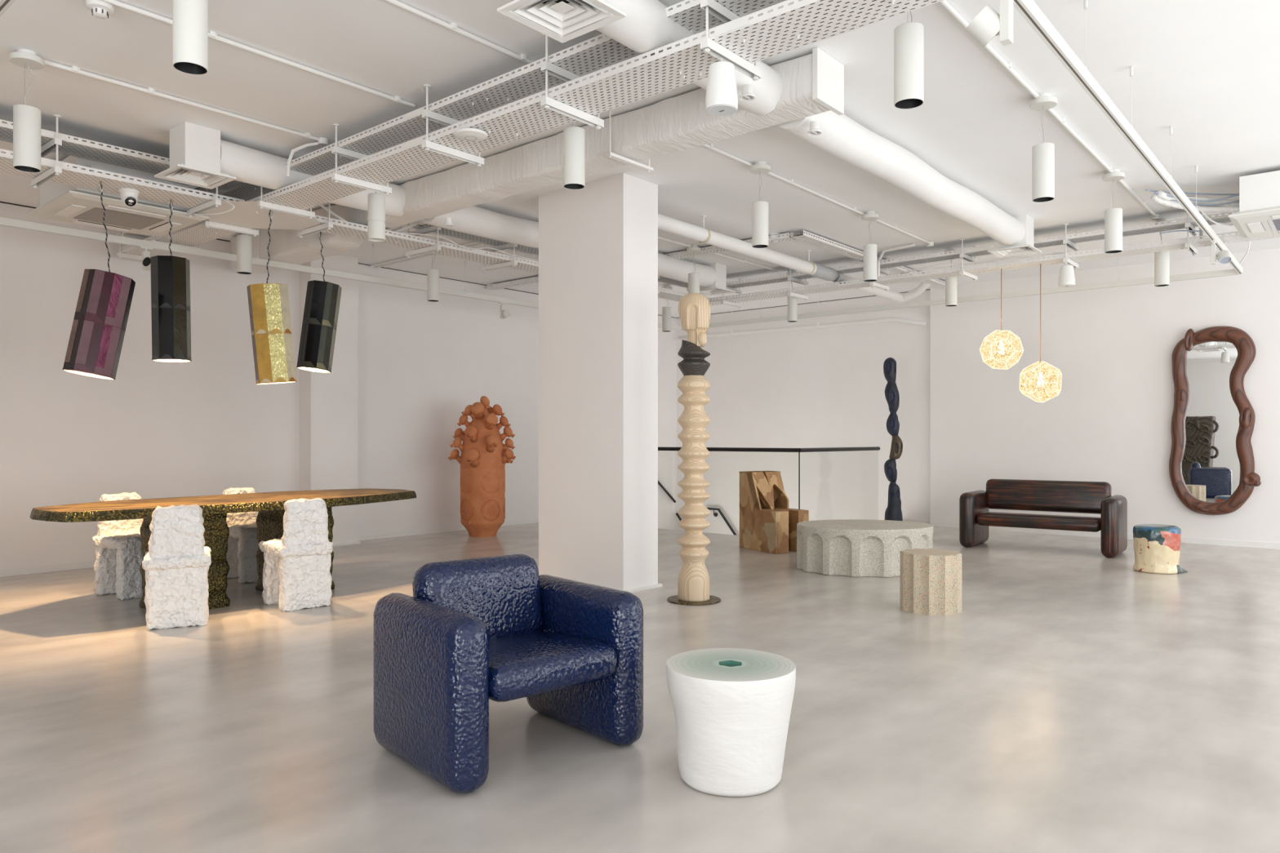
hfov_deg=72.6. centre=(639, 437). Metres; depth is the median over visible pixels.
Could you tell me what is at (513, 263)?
hanger
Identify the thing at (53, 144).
hanger
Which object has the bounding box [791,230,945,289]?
ceiling tray
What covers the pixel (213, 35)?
conduit
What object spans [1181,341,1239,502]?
mirror glass
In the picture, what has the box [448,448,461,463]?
pot
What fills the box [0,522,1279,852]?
floor
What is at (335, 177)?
hanger
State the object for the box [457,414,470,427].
pot
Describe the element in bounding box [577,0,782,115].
duct
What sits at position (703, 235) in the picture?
drain pipe
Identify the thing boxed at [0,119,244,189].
cable tray
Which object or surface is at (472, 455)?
pot
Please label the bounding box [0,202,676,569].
wall
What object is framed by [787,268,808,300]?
hanger
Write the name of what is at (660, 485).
wall handrail
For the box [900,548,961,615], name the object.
stool
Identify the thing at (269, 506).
dining table
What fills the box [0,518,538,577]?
baseboard
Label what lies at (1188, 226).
hanger
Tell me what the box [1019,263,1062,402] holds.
pendant
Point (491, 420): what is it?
pot
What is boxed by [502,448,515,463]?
pot
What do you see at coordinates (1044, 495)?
bench
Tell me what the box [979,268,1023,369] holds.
pendant
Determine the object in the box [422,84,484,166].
hanger
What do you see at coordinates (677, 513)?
wall handrail
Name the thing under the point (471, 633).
armchair
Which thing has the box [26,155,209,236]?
air conditioner
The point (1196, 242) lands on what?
cable tray
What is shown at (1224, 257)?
track spotlight
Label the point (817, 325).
pipe
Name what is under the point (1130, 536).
baseboard
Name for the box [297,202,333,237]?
hanger
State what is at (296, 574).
dining chair
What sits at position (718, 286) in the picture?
box
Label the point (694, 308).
carved totem
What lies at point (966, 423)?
wall
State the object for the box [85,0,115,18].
smoke detector
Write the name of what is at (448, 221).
valve
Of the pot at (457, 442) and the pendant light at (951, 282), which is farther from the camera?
the pot at (457, 442)
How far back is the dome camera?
6.27 m
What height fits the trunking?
0.100 m
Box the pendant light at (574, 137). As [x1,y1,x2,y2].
[561,83,585,189]
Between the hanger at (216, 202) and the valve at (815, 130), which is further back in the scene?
the hanger at (216, 202)
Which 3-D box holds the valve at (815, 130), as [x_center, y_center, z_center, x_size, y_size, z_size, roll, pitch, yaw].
[1.036,-1.838,5.163,0.082,0.064,0.082,0,0,40]
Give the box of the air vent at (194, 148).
[154,121,235,189]
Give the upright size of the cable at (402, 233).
0.066 m
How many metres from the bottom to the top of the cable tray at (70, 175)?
0.065 m
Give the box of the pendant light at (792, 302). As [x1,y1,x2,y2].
[786,270,797,322]
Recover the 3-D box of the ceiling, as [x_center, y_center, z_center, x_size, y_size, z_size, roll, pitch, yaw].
[0.021,-2.230,5.416,12.360,0.200,16.700,0,0,40]
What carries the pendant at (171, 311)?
hanging from the cable tray at (70, 175)
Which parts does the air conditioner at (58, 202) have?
casing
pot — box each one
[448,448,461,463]
[450,437,463,452]
[453,427,464,440]
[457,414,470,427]
[461,404,475,419]
[464,425,477,442]
[464,448,479,466]
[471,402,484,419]
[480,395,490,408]
[484,413,497,430]
[485,434,499,452]
[487,406,493,413]
[488,404,504,416]
[496,416,510,430]
[500,426,515,441]
[502,438,515,452]
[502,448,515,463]
[505,458,513,463]
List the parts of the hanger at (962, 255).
rod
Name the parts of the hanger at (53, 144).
rod, ceiling plate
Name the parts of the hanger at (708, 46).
rod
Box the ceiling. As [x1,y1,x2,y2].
[0,0,1279,317]
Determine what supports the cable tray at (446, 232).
on the hanger at (432, 228)
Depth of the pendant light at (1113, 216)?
6.90 m
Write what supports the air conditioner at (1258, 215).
attached to the ceiling
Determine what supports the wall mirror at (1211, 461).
attached to the wall at (966, 423)
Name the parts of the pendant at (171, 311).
lamp shade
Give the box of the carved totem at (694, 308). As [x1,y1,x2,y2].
[666,293,720,604]
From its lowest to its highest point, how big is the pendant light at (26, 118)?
0.645 m
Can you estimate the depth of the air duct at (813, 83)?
5.87 m
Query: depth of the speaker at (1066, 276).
8.65 m
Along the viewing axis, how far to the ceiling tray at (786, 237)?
9.85 m
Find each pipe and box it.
[657,213,930,302]
[678,310,927,339]
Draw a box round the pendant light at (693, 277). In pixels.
[686,244,701,293]
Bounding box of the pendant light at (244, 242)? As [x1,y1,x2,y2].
[236,234,252,274]
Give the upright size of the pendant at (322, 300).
1.225 m
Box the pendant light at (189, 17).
[172,0,208,75]
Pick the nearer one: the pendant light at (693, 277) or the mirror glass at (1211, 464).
the pendant light at (693, 277)
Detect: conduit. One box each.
[44,59,328,146]
[101,0,414,107]
[286,142,318,177]
[369,241,479,266]
[375,243,484,267]
[384,0,537,66]
[657,235,777,271]
[702,143,933,246]
[877,243,915,275]
[938,0,1159,220]
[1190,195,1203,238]
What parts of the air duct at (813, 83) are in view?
plate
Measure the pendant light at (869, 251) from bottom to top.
0.645 m
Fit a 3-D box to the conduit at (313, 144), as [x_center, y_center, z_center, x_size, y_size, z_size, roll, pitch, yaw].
[-2.386,-1.980,6.178,0.234,0.263,0.035,0,0,-11]
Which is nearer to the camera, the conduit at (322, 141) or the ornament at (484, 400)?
the conduit at (322, 141)
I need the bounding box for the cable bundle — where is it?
[1145,189,1239,234]
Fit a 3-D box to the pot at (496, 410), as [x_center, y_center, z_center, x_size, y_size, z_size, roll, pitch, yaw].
[-1.852,-0.330,11.155,0.202,0.204,0.183,0,0,40]
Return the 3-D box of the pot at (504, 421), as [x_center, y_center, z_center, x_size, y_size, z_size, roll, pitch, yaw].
[-1.772,-0.184,11.160,0.195,0.191,0.176,0,0,40]
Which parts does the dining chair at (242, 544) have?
leg panel, backrest, seat, leg panel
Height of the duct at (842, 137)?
0.265 m
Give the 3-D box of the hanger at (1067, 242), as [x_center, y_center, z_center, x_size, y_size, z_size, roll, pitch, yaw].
[4.371,-1.934,8.829,0.042,0.392,0.438,0,0,40]
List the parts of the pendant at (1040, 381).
lamp shade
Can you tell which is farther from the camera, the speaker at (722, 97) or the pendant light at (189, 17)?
the speaker at (722, 97)
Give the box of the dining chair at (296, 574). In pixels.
[258,497,333,612]
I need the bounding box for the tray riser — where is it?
[305,204,419,234]
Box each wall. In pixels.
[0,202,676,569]
[676,248,1279,542]
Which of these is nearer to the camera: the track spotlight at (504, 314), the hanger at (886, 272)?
the hanger at (886, 272)
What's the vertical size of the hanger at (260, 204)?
0.392 m
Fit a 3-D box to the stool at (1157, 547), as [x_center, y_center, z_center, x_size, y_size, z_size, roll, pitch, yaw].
[4.859,1.034,8.148,0.430,0.431,0.392,0,0,38]
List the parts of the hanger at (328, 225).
rod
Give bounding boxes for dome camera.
[119,187,139,206]
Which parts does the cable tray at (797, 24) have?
splice plate, splice plate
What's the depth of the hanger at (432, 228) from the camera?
8.20 m
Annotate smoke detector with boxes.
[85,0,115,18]
[768,232,781,242]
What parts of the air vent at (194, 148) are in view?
frame, plate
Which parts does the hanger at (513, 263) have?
rod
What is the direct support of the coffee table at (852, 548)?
on the floor
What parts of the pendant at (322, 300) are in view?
lamp shade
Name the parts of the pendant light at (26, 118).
cord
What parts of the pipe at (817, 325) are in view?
clip rod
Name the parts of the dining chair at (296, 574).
leg panel, seat, backrest, leg panel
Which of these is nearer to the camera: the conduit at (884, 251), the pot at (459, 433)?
the conduit at (884, 251)
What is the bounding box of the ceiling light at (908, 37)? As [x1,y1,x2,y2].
[893,11,924,109]
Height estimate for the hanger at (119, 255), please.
0.392 m
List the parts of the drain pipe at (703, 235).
clip rod, clip rod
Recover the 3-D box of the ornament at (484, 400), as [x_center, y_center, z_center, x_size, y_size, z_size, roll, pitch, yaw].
[-1.986,-0.457,11.163,0.154,0.162,0.155,0,0,40]
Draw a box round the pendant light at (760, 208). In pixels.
[750,161,770,248]
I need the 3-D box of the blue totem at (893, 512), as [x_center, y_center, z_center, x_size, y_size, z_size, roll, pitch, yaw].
[3.348,0.095,11.500,0.260,2.309,0.257,0,0,0]
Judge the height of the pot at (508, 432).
0.198 m
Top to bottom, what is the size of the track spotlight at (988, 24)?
0.200 m
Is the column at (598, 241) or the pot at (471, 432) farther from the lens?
the pot at (471, 432)
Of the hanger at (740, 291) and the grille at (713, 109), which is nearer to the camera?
the grille at (713, 109)
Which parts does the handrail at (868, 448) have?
handrail, handrail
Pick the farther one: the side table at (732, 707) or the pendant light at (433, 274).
the pendant light at (433, 274)
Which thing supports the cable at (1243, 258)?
hanging from the ceiling
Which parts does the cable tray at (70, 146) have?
splice plate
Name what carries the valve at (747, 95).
attached to the duct at (646, 27)
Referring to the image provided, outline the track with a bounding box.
[0,0,1243,330]
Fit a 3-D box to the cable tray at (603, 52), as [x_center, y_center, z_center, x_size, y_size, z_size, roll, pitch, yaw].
[-1.326,-1.995,5.480,9.500,0.060,0.246,0,0,40]
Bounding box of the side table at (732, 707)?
[666,648,795,796]
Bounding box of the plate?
[192,200,321,229]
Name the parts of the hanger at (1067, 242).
rod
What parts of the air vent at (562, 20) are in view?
plate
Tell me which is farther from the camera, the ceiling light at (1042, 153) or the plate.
the plate
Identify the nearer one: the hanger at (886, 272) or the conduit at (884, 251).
the conduit at (884, 251)
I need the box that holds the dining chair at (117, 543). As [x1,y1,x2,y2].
[92,492,142,599]
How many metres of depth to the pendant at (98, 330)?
6.00 m
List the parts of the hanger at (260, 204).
rod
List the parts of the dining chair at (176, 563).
seat, leg panel, backrest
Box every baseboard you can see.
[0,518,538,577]
[902,518,1279,549]
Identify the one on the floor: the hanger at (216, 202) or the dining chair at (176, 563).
the dining chair at (176, 563)
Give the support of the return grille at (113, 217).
attached to the air conditioner at (58, 202)
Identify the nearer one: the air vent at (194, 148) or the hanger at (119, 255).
the air vent at (194, 148)
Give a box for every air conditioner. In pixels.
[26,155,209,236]
[1228,170,1279,237]
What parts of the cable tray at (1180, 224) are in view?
splice plate, splice plate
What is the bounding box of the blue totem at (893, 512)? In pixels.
[883,357,902,520]
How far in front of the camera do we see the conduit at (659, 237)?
10.11 m
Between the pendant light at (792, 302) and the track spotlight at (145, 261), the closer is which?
the track spotlight at (145, 261)
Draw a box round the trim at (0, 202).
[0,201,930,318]
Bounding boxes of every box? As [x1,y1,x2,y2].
[699,262,735,295]
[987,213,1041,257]
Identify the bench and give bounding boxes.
[959,479,1127,557]
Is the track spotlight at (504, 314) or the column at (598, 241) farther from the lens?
the track spotlight at (504, 314)
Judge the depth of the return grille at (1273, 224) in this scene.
7.14 m
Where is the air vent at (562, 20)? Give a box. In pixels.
[497,0,626,43]
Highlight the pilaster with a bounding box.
[298,254,357,543]
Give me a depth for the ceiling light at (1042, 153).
5.38 m
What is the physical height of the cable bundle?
0.288 m
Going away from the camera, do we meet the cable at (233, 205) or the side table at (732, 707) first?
the side table at (732, 707)
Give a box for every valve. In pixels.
[443,217,453,226]
[739,84,755,101]
[807,120,822,135]
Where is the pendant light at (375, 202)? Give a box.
[367,153,385,241]
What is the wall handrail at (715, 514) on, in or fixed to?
attached to the wall at (966, 423)
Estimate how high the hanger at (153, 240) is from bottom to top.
0.392 m
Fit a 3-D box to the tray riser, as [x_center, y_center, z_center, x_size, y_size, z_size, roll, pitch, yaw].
[-2.562,-1.938,7.713,0.273,0.186,1.256,0,0,40]
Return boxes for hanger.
[31,114,62,188]
[116,231,151,260]
[151,236,202,248]
[186,184,221,217]
[203,188,258,236]
[257,186,315,218]
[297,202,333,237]
[331,123,391,195]
[405,222,441,257]
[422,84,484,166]
[481,243,517,271]
[540,33,604,129]
[700,0,761,80]
[720,278,742,307]
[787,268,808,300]
[870,257,889,291]
[960,239,977,280]
[1062,223,1079,269]
[1185,213,1197,255]
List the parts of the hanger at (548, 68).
rod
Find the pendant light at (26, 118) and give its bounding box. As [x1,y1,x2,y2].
[8,48,44,172]
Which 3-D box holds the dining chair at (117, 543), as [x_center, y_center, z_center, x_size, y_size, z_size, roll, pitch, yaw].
[-4.058,0.846,6.946,0.500,0.807,0.408,0,0,33]
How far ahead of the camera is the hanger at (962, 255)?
9.43 m
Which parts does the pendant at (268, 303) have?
lamp shade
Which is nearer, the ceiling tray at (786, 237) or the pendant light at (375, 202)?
the pendant light at (375, 202)
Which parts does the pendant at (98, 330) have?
lamp shade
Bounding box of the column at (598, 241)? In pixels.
[538,173,657,591]
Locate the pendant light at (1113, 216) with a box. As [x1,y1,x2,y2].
[1102,168,1124,253]
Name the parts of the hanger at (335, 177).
rod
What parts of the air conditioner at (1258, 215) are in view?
casing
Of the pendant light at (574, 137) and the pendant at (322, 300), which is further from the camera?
the pendant at (322, 300)
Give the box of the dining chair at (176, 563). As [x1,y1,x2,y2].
[142,504,211,630]
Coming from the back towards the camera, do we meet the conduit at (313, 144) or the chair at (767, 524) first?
the chair at (767, 524)
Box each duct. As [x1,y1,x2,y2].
[220,139,405,217]
[230,46,844,274]
[421,205,716,287]
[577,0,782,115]
[777,110,1025,245]
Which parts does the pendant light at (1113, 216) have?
cord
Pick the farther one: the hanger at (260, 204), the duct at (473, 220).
the duct at (473, 220)
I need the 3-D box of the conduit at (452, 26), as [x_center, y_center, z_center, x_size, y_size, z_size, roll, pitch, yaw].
[-0.965,-2.115,4.482,0.036,0.030,1.200,0,0,40]
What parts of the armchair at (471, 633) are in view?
arm, backrest, seat, arm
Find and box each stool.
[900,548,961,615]
[1133,524,1187,573]
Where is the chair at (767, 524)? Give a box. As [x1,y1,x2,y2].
[738,471,808,554]
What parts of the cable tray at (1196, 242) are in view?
splice plate, splice plate, splice plate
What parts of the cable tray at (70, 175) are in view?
splice plate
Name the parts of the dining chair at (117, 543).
leg panel, seat, backrest, leg panel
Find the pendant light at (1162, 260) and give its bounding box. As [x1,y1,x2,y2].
[1154,217,1170,286]
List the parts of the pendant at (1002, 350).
lamp shade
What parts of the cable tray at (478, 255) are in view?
splice plate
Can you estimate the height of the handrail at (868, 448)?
1.346 m
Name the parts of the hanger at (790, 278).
rod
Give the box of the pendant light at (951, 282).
[944,247,959,306]
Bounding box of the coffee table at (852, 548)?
[796,519,933,577]
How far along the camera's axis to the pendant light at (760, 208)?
6.70 m
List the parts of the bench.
arm, seat, backrest, arm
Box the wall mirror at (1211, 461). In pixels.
[1168,325,1261,515]
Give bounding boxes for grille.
[73,207,164,229]
[706,104,736,115]
[1267,218,1279,231]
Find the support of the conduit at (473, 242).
attached to the ceiling
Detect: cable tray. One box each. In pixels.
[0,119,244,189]
[0,148,244,208]
[120,0,943,257]
[121,0,786,237]
[306,214,709,302]
[413,223,688,288]
[686,212,1235,291]
[708,231,1279,306]
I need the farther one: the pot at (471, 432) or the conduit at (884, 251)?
the pot at (471, 432)
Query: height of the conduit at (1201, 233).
0.279 m
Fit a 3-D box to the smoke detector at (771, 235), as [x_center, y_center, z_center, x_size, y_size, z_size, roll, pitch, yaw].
[1.413,-2.089,9.109,0.124,0.082,0.124,0,0,40]
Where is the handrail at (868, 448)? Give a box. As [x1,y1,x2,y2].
[657,446,879,509]
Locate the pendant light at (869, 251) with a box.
[861,211,879,281]
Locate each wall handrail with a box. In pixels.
[657,480,675,502]
[675,512,681,520]
[706,507,737,535]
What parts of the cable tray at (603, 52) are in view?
splice plate, splice plate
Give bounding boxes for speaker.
[705,57,737,115]
[1057,263,1075,287]
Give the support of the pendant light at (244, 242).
in the ceiling
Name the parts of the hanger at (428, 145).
rod, ceiling plate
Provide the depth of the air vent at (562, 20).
3.77 m
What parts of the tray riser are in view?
rail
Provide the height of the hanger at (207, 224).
0.392 m
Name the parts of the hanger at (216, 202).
rod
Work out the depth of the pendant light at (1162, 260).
8.44 m
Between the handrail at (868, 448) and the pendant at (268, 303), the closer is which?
the pendant at (268, 303)
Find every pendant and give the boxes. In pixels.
[62,181,135,379]
[150,199,191,362]
[246,209,297,384]
[296,231,342,373]
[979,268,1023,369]
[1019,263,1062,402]
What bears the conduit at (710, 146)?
attached to the ceiling
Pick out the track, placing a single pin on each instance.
(1028, 10)
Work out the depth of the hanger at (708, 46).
4.00 m
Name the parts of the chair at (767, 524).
panel, panel, leg, seat, panel, leg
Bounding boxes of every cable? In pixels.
[192,198,235,214]
[402,232,538,261]
[900,252,1063,274]
[1239,240,1250,263]
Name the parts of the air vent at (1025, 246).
frame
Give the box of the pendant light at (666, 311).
[661,284,672,332]
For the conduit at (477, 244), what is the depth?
10.25 m
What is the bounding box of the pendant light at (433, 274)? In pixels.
[426,240,439,302]
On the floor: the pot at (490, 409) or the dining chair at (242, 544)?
the dining chair at (242, 544)
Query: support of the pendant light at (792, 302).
in the ceiling
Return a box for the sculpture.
[448,395,515,537]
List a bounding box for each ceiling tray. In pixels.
[486,232,795,289]
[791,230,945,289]
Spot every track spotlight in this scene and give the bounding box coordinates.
[139,246,152,270]
[498,302,511,319]
[965,0,1013,47]
[1210,240,1231,264]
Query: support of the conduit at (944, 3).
attached to the ceiling
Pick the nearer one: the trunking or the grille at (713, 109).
the grille at (713, 109)
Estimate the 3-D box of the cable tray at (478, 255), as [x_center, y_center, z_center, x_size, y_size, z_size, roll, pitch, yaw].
[-1.076,-1.813,9.354,0.326,0.065,5.780,0,0,40]
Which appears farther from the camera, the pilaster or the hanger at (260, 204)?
the pilaster
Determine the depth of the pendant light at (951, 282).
9.73 m
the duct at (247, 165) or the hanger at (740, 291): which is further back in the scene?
the hanger at (740, 291)
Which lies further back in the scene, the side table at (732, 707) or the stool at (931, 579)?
the stool at (931, 579)
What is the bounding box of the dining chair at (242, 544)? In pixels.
[221,487,258,583]
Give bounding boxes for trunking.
[90,164,191,191]
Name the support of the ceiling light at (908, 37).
in the ceiling
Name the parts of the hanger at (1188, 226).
rod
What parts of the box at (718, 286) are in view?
frame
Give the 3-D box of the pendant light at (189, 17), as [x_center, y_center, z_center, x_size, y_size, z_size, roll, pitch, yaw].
[-1.806,-1.808,3.499,0.160,0.645,0.160,0,0,40]
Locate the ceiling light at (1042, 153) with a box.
[1029,93,1057,202]
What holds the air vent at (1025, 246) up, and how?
attached to the ceiling
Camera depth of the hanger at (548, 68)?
4.67 m
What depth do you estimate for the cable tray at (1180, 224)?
9.25 m
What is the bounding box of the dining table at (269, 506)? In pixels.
[29,488,416,609]
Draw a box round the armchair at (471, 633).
[373,553,643,793]
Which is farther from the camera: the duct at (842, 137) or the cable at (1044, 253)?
the cable at (1044, 253)
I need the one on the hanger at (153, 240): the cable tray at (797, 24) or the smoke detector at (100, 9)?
the cable tray at (797, 24)

